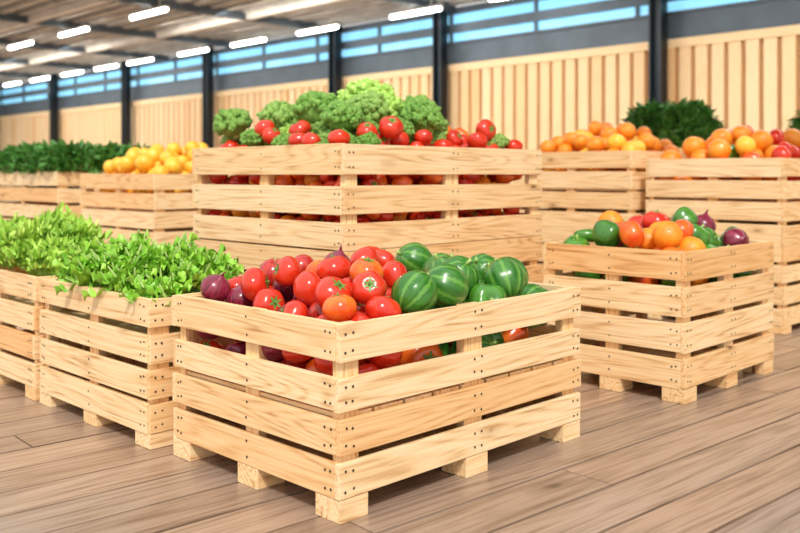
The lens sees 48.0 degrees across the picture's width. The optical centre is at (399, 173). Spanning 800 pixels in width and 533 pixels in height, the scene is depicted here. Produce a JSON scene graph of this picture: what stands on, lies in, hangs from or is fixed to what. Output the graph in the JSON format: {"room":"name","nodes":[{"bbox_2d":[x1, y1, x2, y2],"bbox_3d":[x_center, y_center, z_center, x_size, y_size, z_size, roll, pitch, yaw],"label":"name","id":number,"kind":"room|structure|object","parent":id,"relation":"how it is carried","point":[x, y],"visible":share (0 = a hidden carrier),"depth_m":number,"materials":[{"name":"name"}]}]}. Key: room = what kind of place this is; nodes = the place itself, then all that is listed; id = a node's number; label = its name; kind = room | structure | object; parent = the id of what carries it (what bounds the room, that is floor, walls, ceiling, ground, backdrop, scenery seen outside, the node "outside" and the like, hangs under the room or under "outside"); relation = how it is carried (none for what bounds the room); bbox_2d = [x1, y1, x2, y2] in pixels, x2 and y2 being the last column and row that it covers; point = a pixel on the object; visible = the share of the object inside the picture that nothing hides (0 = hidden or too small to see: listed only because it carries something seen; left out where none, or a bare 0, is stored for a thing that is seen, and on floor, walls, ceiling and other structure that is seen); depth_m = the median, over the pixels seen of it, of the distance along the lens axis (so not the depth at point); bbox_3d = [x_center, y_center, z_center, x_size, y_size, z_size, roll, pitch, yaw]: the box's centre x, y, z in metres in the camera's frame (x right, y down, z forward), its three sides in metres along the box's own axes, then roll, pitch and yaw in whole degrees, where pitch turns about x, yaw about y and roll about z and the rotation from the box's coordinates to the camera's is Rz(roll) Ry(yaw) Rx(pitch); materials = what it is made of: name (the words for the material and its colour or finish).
{"room":"indoor produce market","nodes":[
{"label":"indoor produce market","id":0,"kind":"room"},
{"bbox_2d":[0,0,486,82],"bbox_3d":[-6.000,-3.115,18.042,8.030,0.130,54.001,0,0,-45],"label":"ceiling","id":1,"kind":"structure","parent":0,"point":[110,14],"depth_m":18.29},
{"bbox_2d":[2,77,21,86],"bbox_3d":[-12.263,-2.933,28.385,0.100,0.255,1.280,0,0,-45],"label":"lamp","id":2,"kind":"object","parent":1,"relation":"hanging from","point":[17,81],"visible":0.93,"depth_m":28.29,"materials":[{"name":"white plastic"}]},
{"bbox_2d":[7,33,34,49],"bbox_3d":[-8.382,-2.933,19.837,0.100,0.255,1.280,0,0,-45],"label":"lamp","id":3,"kind":"object","parent":1,"relation":"hanging from","point":[28,41],"visible":1,"depth_m":19.72,"materials":[{"name":"white plastic"}]},
{"bbox_2d":[30,71,50,81],"bbox_3d":[-10.786,-2.933,26.908,0.100,0.255,1.280,0,0,-45],"label":"lamp","id":4,"kind":"object","parent":1,"relation":"hanging from","point":[45,76],"visible":1,"depth_m":26.78,"materials":[{"name":"white plastic"}]},
{"bbox_2d":[60,68,83,75],"bbox_3d":[-9.275,-2.933,25.397,0.100,0.255,1.280,0,0,-45],"label":"lamp","id":5,"kind":"object","parent":1,"relation":"hanging from","point":[78,71],"visible":0.93,"depth_m":25.32,"materials":[{"name":"white plastic"}]},
{"bbox_2d":[57,19,90,36],"bbox_3d":[-6.545,-2.933,18.000,1.280,0.255,0.100,0,0,45],"label":"lamp","id":6,"kind":"object","parent":1,"relation":"hanging from","point":[82,28],"visible":0.88,"depth_m":17.91,"materials":[{"name":"white plastic"}]},
{"bbox_2d":[93,58,118,70],"bbox_3d":[-7.846,-2.933,23.968,0.100,0.255,1.280,0,0,-45],"label":"lamp","id":7,"kind":"object","parent":1,"relation":"hanging from","point":[100,67],"visible":1,"depth_m":23.89,"materials":[{"name":"white plastic"}]},
{"bbox_2d":[126,52,154,64],"bbox_3d":[-6.568,-2.933,22.690,0.100,0.255,1.280,0,0,-45],"label":"lamp","id":8,"kind":"object","parent":1,"relation":"hanging from","point":[146,59],"visible":0.88,"depth_m":22.61,"materials":[{"name":"white plastic"}]},
{"bbox_2d":[128,0,169,19],"bbox_3d":[-4.459,-2.933,15.914,0.100,0.255,1.280,0,0,-45],"label":"lamp","id":9,"kind":"object","parent":1,"relation":"hanging from","point":[161,8],"visible":0.93,"depth_m":15.81,"materials":[{"name":"white plastic"}]},
{"bbox_2d":[0,0,346,71],"bbox_3d":[-5.908,-3.005,18.134,2.891,0.150,54.000,0,0,-45],"label":"trim","id":10,"kind":"structure","parent":1,"relation":"attached to","point":[77,5],"depth_m":17.56,"materials":[{"name":"paint"}]},
{"bbox_2d":[177,44,209,55],"bbox_3d":[-4.828,-2.933,20.950,0.100,0.255,1.280,0,0,-45],"label":"lamp","id":11,"kind":"object","parent":1,"relation":"hanging from","point":[206,48],"visible":0.93,"depth_m":20.88,"materials":[{"name":"white plastic"}]},
{"bbox_2d":[0,0,455,86],"bbox_3d":[-6.431,-3.000,18.261,7.730,0.140,52.920,0,0,-45],"label":"ceiling lights","id":12,"kind":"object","parent":1,"relation":"attached to","point":[185,7],"depth_m":18.42,"materials":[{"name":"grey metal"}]},
{"bbox_2d":[229,31,267,46],"bbox_3d":[-3.284,-2.933,19.405,0.100,0.255,1.280,0,0,-45],"label":"lamp","id":13,"kind":"object","parent":1,"relation":"hanging from","point":[261,38],"visible":1,"depth_m":19.32,"materials":[{"name":"white plastic"}]},
{"bbox_2d":[295,17,339,34],"bbox_3d":[-1.641,-2.933,17.763,0.100,0.255,1.280,0,0,-45],"label":"lamp","id":14,"kind":"object","parent":1,"relation":"hanging from","point":[329,26],"visible":1,"depth_m":17.67,"materials":[{"name":"white plastic"}]},
{"bbox_2d":[388,0,443,18],"bbox_3d":[0.266,-2.933,15.856,0.100,0.255,1.280,0,0,-45],"label":"lamp","id":15,"kind":"object","parent":1,"relation":"hanging from","point":[432,8],"visible":0.94,"depth_m":15.78,"materials":[{"name":"white plastic"}]},
{"bbox_2d":[0,215,799,532],"bbox_3d":[6.479,1.015,18.084,62.996,0.030,42.000,0,0,-41],"label":"floor","id":16,"kind":"structure","parent":0,"point":[724,460],"depth_m":2.93,"materials":[{"name":"brown wood"}]},
{"bbox_2d":[0,172,105,221],"bbox_3d":[-2.976,0.489,8.233,1.502,1.022,1.007,0,0,45],"label":"wooden crate","id":17,"kind":"object","parent":16,"relation":"on","point":[52,188],"visible":0.12,"depth_m":7.68,"materials":[{"name":"brown wood"}]},
{"bbox_2d":[0,138,150,174],"bbox_3d":[-2.976,-0.114,8.267,1.308,0.397,1.801,0,0,-45],"label":"bunch","id":18,"kind":"object","parent":17,"relation":"on","point":[62,157],"visible":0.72,"depth_m":7.64,"materials":[{"name":"green plant"}]},
{"bbox_2d":[49,73,58,143],"bbox_3d":[-10.656,-1.050,27.656,0.280,4.100,0.280,0,0,-45],"label":"steel column","id":19,"kind":"structure","parent":16,"relation":"on","point":[54,79],"depth_m":27.61,"materials":[{"name":"black metal"}]},
{"bbox_2d":[0,266,112,400],"bbox_3d":[-1.778,0.727,4.447,0.953,0.547,0.465,0,0,45],"label":"wooden crate","id":20,"kind":"object","parent":16,"relation":"on","point":[20,305],"visible":0.34,"depth_m":4.08,"materials":[{"name":"brown wood"}]},
{"bbox_2d":[0,201,113,275],"bbox_3d":[-1.808,0.312,4.450,1.035,0.357,0.577,0,0,45],"label":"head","id":21,"kind":"object","parent":20,"relation":"in","point":[31,246],"visible":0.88,"depth_m":4.21},
{"bbox_2d":[121,60,130,145],"bbox_3d":[-7.465,-1.050,24.465,0.280,4.100,0.280,0,0,45],"label":"steel column","id":22,"kind":"structure","parent":16,"relation":"on","point":[125,69],"depth_m":24.41,"materials":[{"name":"black metal"}]},
{"bbox_2d":[39,277,244,449],"bbox_3d":[-1.078,0.727,3.747,0.466,0.545,0.952,0,0,-45],"label":"wooden crate","id":23,"kind":"object","parent":16,"relation":"on","point":[131,387],"visible":0.6,"depth_m":3.48,"materials":[{"name":"brown wood"}]},
{"bbox_2d":[51,229,244,327],"bbox_3d":[-1.078,0.408,3.751,1.086,0.336,0.612,0,0,43],"label":"bunch","id":24,"kind":"object","parent":23,"relation":"in","point":[135,268],"visible":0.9,"depth_m":3.55,"materials":[{"name":"green plant"}]},
{"bbox_2d":[80,174,230,245],"bbox_3d":[-1.773,0.499,7.060,1.007,1.002,1.151,0,0,-45],"label":"wooden crate","id":25,"kind":"object","parent":16,"relation":"on","point":[125,213],"visible":0.32,"depth_m":6.50,"materials":[{"name":"brown wood"}]},
{"bbox_2d":[99,141,207,209],"bbox_3d":[-1.774,0.002,7.060,0.945,0.518,1.093,0,0,-45],"label":"mandarin","id":26,"kind":"object","parent":25,"relation":"in","point":[175,159],"visible":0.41,"depth_m":6.76,"materials":[{"name":"yellow food"}]},
{"bbox_2d":[202,45,213,147],"bbox_3d":[-4.623,-1.050,21.623,0.280,4.100,0.280,0,0,-45],"label":"steel column","id":27,"kind":"structure","parent":16,"relation":"on","point":[208,56],"depth_m":21.57,"materials":[{"name":"black metal"}]},
{"bbox_2d":[328,22,341,95],"bbox_3d":[-1.327,-1.050,18.326,0.280,4.100,0.280,0,0,-45],"label":"steel column","id":28,"kind":"structure","parent":16,"relation":"on","point":[334,35],"depth_m":18.30,"materials":[{"name":"black metal"}]},
{"bbox_2d":[194,236,542,282],"bbox_3d":[-0.162,0.672,4.902,1.238,0.656,1.467,0,0,45],"label":"wooden crate","id":29,"kind":"object","parent":16,"relation":"on","point":[528,249],"visible":0.11,"depth_m":4.59,"materials":[{"name":"brown wood"}]},
{"bbox_2d":[192,143,541,250],"bbox_3d":[-0.162,0.102,4.902,1.238,0.478,1.467,0,0,45],"label":"wooden crate","id":30,"kind":"object","parent":29,"relation":"on","point":[347,200],"visible":0.98,"depth_m":4.37,"materials":[{"name":"brown wood"}]},
{"bbox_2d":[213,90,509,148],"bbox_3d":[-0.177,-0.229,4.920,1.434,0.410,1.178,0,0,-45],"label":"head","id":31,"kind":"object","parent":30,"relation":"in","point":[325,114],"visible":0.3,"depth_m":4.54},
{"bbox_2d":[279,77,447,134],"bbox_3d":[-0.221,-0.261,4.869,0.912,0.493,0.910,0,0,45],"label":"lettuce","id":32,"kind":"object","parent":30,"relation":"in","point":[365,85],"visible":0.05,"depth_m":4.64,"materials":[{"name":"green plant"}]},
{"bbox_2d":[207,116,522,222],"bbox_3d":[-0.162,-0.004,4.903,1.408,0.613,1.179,0,0,-45],"label":"tomatoes","id":33,"kind":"object","parent":30,"relation":"in","point":[391,128],"visible":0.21,"depth_m":4.48,"materials":[{"name":"red food"}]},
{"bbox_2d":[172,282,580,523],"bbox_3d":[-0.060,0.714,3.306,0.906,0.572,1.222,0,0,45],"label":"wooden crate","id":34,"kind":"object","parent":16,"relation":"on","point":[345,435],"visible":0.96,"depth_m":2.88,"materials":[{"name":"brown wood"}]},
{"bbox_2d":[194,244,349,362],"bbox_3d":[-0.354,0.484,3.247,0.660,0.422,0.513,0,0,-45],"label":"onions","id":35,"kind":"object","parent":34,"relation":"in","point":[217,287],"visible":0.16,"depth_m":3.14,"materials":[{"name":"purple food"}]},
{"bbox_2d":[231,254,359,368],"bbox_3d":[-0.211,0.498,3.342,0.915,0.390,0.575,0,0,-45],"label":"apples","id":36,"kind":"object","parent":34,"relation":"in","point":[268,266],"visible":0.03,"depth_m":3.28,"materials":[{"name":"red food"}]},
{"bbox_2d":[199,246,406,375],"bbox_3d":[-0.087,0.480,3.286,1.079,0.433,0.838,0,0,-45],"label":"tomatoes","id":37,"kind":"object","parent":34,"relation":"in","point":[369,289],"visible":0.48,"depth_m":2.97,"materials":[{"name":"red food"}]},
{"bbox_2d":[305,257,528,372],"bbox_3d":[-0.042,0.488,3.321,1.098,0.420,0.766,0,0,-45],"label":"tomatoes","id":38,"kind":"object","parent":34,"relation":"in","point":[336,308],"visible":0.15,"depth_m":2.94,"materials":[{"name":"orange food"}]},
{"bbox_2d":[391,242,547,355],"bbox_3d":[0.280,0.489,3.350,0.607,0.422,1.012,0,0,1],"label":"melons","id":39,"kind":"object","parent":34,"relation":"in","point":[437,280],"visible":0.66,"depth_m":3.16,"materials":[{"name":"green food"}]},
{"bbox_2d":[462,278,506,302],"bbox_3d":[0.184,0.541,3.360,0.425,0.308,0.477,0,0,6],"label":"peppers","id":40,"kind":"object","parent":34,"relation":"in","point":[480,292],"visible":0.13,"depth_m":3.14,"materials":[{"name":"green food"}]},
{"bbox_2d":[432,2,447,119],"bbox_3d":[0.725,-1.050,16.275,0.280,4.100,0.280,0,0,-45],"label":"steel column","id":41,"kind":"structure","parent":16,"relation":"on","point":[439,18],"depth_m":16.25,"materials":[{"name":"black metal"}]},
{"bbox_2d":[522,226,635,315],"bbox_3d":[1.611,0.699,7.025,1.005,0.602,1.051,0,0,-45],"label":"wooden crate","id":42,"kind":"object","parent":16,"relation":"on","point":[549,234],"visible":0.02,"depth_m":6.77,"materials":[{"name":"brown wood"}]},
{"bbox_2d":[513,150,685,228],"bbox_3d":[1.611,0.118,7.025,1.051,0.567,1.007,0,0,45],"label":"wooden crate","id":43,"kind":"object","parent":42,"relation":"on","point":[574,199],"visible":0.41,"depth_m":6.57,"materials":[{"name":"brown wood"}]},
{"bbox_2d":[540,121,679,171],"bbox_3d":[1.605,-0.157,7.022,0.986,0.517,0.929,0,0,45],"label":"oranges","id":44,"kind":"object","parent":43,"relation":"in","point":[570,141],"visible":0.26,"depth_m":6.77,"materials":[{"name":"orange food"}]},
{"bbox_2d":[539,129,682,171],"bbox_3d":[1.613,-0.136,7.022,0.938,0.474,0.982,0,0,-45],"label":"mandarin","id":45,"kind":"object","parent":43,"relation":"in","point":[617,141],"visible":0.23,"depth_m":6.54,"materials":[{"name":"orange food"}]},
{"bbox_2d":[648,0,667,103],"bbox_3d":[3.794,-1.050,13.206,0.280,4.100,0.280,0,0,-45],"label":"steel column","id":46,"kind":"structure","parent":16,"relation":"on","point":[657,9],"depth_m":13.19,"materials":[{"name":"black metal"}]},
{"bbox_2d":[543,240,773,404],"bbox_3d":[1.299,0.669,4.480,0.937,0.662,0.752,0,0,-45],"label":"wooden crate","id":47,"kind":"object","parent":16,"relation":"on","point":[727,334],"visible":0.84,"depth_m":4.14,"materials":[{"name":"brown wood"}]},
{"bbox_2d":[574,229,628,247],"bbox_3d":[1.058,0.355,4.449,0.330,0.162,0.353,0,0,45],"label":"cucumbers","id":48,"kind":"object","parent":47,"relation":"in","point":[585,233],"visible":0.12,"depth_m":4.46,"materials":[{"name":"green food"}]},
{"bbox_2d":[602,219,693,284],"bbox_3d":[1.198,0.389,4.463,0.447,0.349,0.968,0,0,-1],"label":"tomatoes","id":49,"kind":"object","parent":47,"relation":"in","point":[631,234],"visible":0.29,"depth_m":4.16,"materials":[{"name":"food"}]},
{"bbox_2d":[628,210,670,228],"bbox_3d":[1.313,0.320,4.708,0.317,0.284,0.540,0,0,-10],"label":"tomatoes","id":50,"kind":"object","parent":47,"relation":"in","point":[645,220],"visible":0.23,"depth_m":4.47,"materials":[{"name":"red food"}]},
{"bbox_2d":[598,211,708,285],"bbox_3d":[1.342,0.371,4.460,0.758,0.376,0.599,0,0,-45],"label":"oranges","id":51,"kind":"object","parent":47,"relation":"in","point":[660,235],"visible":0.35,"depth_m":4.10,"materials":[{"name":"orange food"}]},
{"bbox_2d":[563,206,751,286],"bbox_3d":[1.305,0.364,4.487,0.849,0.402,0.669,0,0,-45],"label":"peppers","id":52,"kind":"object","parent":47,"relation":"in","point":[605,232],"visible":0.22,"depth_m":4.30,"materials":[{"name":"green food"}]},
{"bbox_2d":[618,209,748,246],"bbox_3d":[1.406,0.339,4.554,0.664,0.324,0.330,0,0,4],"label":"onions","id":53,"kind":"object","parent":47,"relation":"in","point":[733,236],"visible":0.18,"depth_m":4.43,"materials":[{"name":"purple food"}]},
{"bbox_2d":[648,243,799,334],"bbox_3d":[2.440,0.719,6.309,0.960,0.563,1.106,0,0,45],"label":"wooden crate","id":54,"kind":"object","parent":16,"relation":"on","point":[786,269],"visible":0.25,"depth_m":5.62,"materials":[{"name":"brown wood"}]},
{"bbox_2d":[646,158,799,244],"bbox_3d":[2.439,0.170,6.308,1.107,0.544,0.961,0,0,-45],"label":"wooden crate","id":55,"kind":"object","parent":54,"relation":"on","point":[777,219],"visible":0.73,"depth_m":5.82,"materials":[{"name":"brown wood"}]},
{"bbox_2d":[657,125,799,199],"bbox_3d":[2.425,-0.083,6.290,1.018,0.508,0.894,0,0,-45],"label":"oranges","id":56,"kind":"object","parent":55,"relation":"in","point":[717,145],"visible":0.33,"depth_m":6.13,"materials":[{"name":"orange food"}]},
{"bbox_2d":[728,145,739,157],"bbox_3d":[2.154,-0.018,6.233,0.139,0.369,0.429,0,0,-36],"label":"peppers","id":57,"kind":"object","parent":55,"relation":"in","point":[734,154],"visible":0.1,"depth_m":6.05,"materials":[{"name":"green food"}]},
{"bbox_2d":[726,125,761,180],"bbox_3d":[2.374,-0.088,6.169,0.290,0.522,0.704,0,0,8],"label":"tomatoes","id":58,"kind":"object","parent":55,"relation":"in","point":[749,154],"visible":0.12,"depth_m":5.86,"materials":[{"name":"food"}]},
{"bbox_2d":[735,136,755,157],"bbox_3d":[2.400,-0.043,6.328,0.230,0.422,0.862,0,0,8],"label":"mandarin","id":59,"kind":"object","parent":55,"relation":"in","point":[743,144],"visible":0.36,"depth_m":5.93,"materials":[{"name":"food"}]},
{"bbox_2d":[763,129,799,180],"bbox_3d":[2.518,-0.069,6.314,0.781,0.484,0.924,0,0,45],"label":"tomatoes","id":60,"kind":"object","parent":55,"relation":"in","point":[784,149],"visible":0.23,"depth_m":6.00,"materials":[{"name":"red food"}]},
{"bbox_3d":[3.965,0.449,7.742,1.006,1.102,1.101,0,0,-45],"label":"wooden crate","id":61,"kind":"object","parent":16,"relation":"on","visible":0},
{"bbox_2d":[786,110,799,130],"bbox_3d":[3.900,-0.372,7.703,1.168,0.554,1.009,0,0,42],"label":"bunch","id":62,"kind":"object","parent":61,"relation":"in","point":[795,122],"visible":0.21,"depth_m":7.73,"materials":[{"name":"green plant"}]},
{"bbox_3d":[2.420,0.389,8.065,0.807,1.221,0.801,0,0,-45],"label":"wooden crate","id":63,"kind":"object","parent":16,"relation":"on","visible":0},
{"bbox_2d":[621,97,725,147],"bbox_3d":[2.425,-0.419,7.995,0.854,0.527,0.856,0,0,-45],"label":"bunch","id":64,"kind":"object","parent":63,"relation":"in","point":[678,122],"visible":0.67,"depth_m":7.74,"materials":[{"name":"green plant"}]},
{"bbox_2d":[0,24,799,211],"bbox_3d":[-3.327,-0.495,20.715,54.001,2.990,0.200,0,0,45],"label":"wall","id":65,"kind":"structure","parent":0,"point":[751,78],"depth_m":14.84,"materials":[{"name":"brown wood"}]},
{"bbox_2d":[2,0,749,103],"bbox_3d":[-3.330,-2.650,20.711,54.000,0.540,0.020,0,0,45],"label":"window","id":66,"kind":"structure","parent":65,"relation":"in","point":[543,4],"depth_m":17.43,"materials":[{"name":"blue glass"}]},
{"bbox_2d":[0,0,799,116],"bbox_3d":[-3.330,-2.505,20.711,0.172,1.030,54.000,0,0,-45],"label":"window","id":67,"kind":"structure","parent":65,"relation":"attached to","point":[752,14],"depth_m":16.83,"materials":[{"name":"blue glass"}]}
]}

